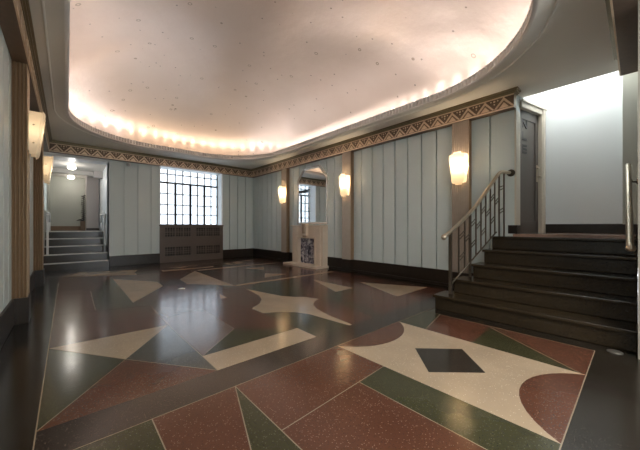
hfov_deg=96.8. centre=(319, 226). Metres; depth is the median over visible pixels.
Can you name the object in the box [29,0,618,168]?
ceiling
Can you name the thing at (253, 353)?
floor
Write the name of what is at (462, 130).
trim
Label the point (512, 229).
baseboard
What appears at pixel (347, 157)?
trim
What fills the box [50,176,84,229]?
wall
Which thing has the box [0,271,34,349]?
baseboard
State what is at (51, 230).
floor
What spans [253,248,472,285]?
baseboard
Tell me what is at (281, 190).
wall sconce
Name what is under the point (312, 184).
mirror
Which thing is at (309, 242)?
fireplace
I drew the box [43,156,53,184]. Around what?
wall sconce
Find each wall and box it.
[0,27,49,312]
[44,152,253,257]
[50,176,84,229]
[85,176,98,229]
[99,160,109,258]
[254,95,519,272]
[545,71,622,223]
[638,0,639,358]
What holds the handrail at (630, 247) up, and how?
attached to the wall at (638, 0)
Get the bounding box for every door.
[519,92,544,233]
[520,99,546,232]
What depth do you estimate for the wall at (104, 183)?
8.08 m
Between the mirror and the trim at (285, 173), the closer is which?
the mirror
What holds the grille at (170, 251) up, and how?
attached to the radiator cover
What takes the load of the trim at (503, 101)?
attached to the wall at (403, 187)
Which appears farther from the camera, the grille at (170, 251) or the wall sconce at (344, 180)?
the grille at (170, 251)
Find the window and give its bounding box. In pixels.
[159,166,222,224]
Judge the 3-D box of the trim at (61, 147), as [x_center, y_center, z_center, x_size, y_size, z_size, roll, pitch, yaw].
[-4.401,-1.927,8.543,5.425,0.265,0.187,0,0,-42]
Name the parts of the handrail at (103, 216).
rail, post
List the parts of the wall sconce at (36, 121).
plate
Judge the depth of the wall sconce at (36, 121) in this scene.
3.17 m
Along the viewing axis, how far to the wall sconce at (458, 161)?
4.74 m
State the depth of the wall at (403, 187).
5.72 m
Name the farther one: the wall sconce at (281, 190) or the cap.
the wall sconce at (281, 190)
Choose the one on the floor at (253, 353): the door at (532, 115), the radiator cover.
the radiator cover
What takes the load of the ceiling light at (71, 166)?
attached to the ceiling at (59, 168)
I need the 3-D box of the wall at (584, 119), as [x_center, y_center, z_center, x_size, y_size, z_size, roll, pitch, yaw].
[4.178,-1.340,4.593,0.150,3.800,1.500,0,0,-42]
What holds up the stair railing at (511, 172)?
on the staircase at (583, 289)
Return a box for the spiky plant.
[76,195,85,229]
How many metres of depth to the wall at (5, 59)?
2.80 m
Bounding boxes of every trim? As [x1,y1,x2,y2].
[0,0,51,151]
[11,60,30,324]
[33,135,43,286]
[49,140,253,177]
[251,86,520,177]
[281,168,289,261]
[342,151,353,271]
[452,119,471,287]
[515,110,519,224]
[605,0,637,75]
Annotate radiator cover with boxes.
[159,225,223,262]
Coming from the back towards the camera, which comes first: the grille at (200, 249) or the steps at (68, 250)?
the grille at (200, 249)
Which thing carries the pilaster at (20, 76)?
attached to the wall at (5, 59)
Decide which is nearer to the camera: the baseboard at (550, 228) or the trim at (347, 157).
the baseboard at (550, 228)
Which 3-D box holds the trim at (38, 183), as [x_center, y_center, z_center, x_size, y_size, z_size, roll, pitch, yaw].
[-5.120,-0.367,5.175,0.130,2.855,0.292,0,0,-42]
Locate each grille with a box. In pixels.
[165,227,190,236]
[165,246,190,256]
[196,227,219,235]
[196,245,219,254]
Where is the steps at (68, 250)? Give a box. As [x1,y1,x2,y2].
[44,231,108,271]
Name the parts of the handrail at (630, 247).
rail, knob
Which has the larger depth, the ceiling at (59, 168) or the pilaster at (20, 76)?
the ceiling at (59, 168)
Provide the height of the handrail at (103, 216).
1.070 m
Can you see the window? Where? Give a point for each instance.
(219, 177)
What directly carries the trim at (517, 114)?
attached to the wall at (403, 187)
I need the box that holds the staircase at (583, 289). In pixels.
[433,236,637,352]
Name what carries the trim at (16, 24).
attached to the wall at (5, 59)
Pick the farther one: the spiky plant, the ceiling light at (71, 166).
the spiky plant
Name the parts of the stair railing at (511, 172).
newel post, rail, handrail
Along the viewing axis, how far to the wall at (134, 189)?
8.12 m
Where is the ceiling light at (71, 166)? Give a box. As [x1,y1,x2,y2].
[67,164,75,169]
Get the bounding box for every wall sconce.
[27,111,45,159]
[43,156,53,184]
[278,186,285,203]
[339,174,349,196]
[449,151,467,184]
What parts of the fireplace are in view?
firebox panel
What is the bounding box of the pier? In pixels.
[622,72,637,233]
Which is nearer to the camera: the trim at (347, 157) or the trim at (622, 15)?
the trim at (622, 15)
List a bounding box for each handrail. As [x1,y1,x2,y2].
[46,212,50,254]
[100,214,105,251]
[625,163,637,251]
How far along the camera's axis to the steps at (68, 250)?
7.51 m
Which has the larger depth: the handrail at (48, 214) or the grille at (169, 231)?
the grille at (169, 231)
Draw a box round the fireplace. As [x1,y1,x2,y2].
[283,224,328,268]
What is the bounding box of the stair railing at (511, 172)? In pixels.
[441,169,514,293]
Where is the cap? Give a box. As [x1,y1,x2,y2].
[607,349,622,354]
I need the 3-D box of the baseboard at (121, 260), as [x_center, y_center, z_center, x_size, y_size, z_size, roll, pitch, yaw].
[-4.032,0.917,8.998,4.270,0.285,0.060,0,0,-42]
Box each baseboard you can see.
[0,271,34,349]
[109,248,252,266]
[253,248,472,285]
[508,225,520,233]
[546,224,621,233]
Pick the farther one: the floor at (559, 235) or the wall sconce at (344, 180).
the wall sconce at (344, 180)
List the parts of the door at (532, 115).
panel, handle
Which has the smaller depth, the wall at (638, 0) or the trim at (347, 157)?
the wall at (638, 0)
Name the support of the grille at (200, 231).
attached to the radiator cover
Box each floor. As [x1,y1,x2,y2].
[0,256,639,449]
[51,230,102,230]
[513,233,635,238]
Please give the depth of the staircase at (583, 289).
3.19 m
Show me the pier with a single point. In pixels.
(630, 81)
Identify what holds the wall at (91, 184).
attached to the wall at (104, 183)
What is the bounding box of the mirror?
[297,165,327,223]
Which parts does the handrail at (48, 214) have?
post, rail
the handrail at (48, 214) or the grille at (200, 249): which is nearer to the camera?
the handrail at (48, 214)
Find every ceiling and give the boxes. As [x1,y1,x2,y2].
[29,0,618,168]
[51,159,106,178]

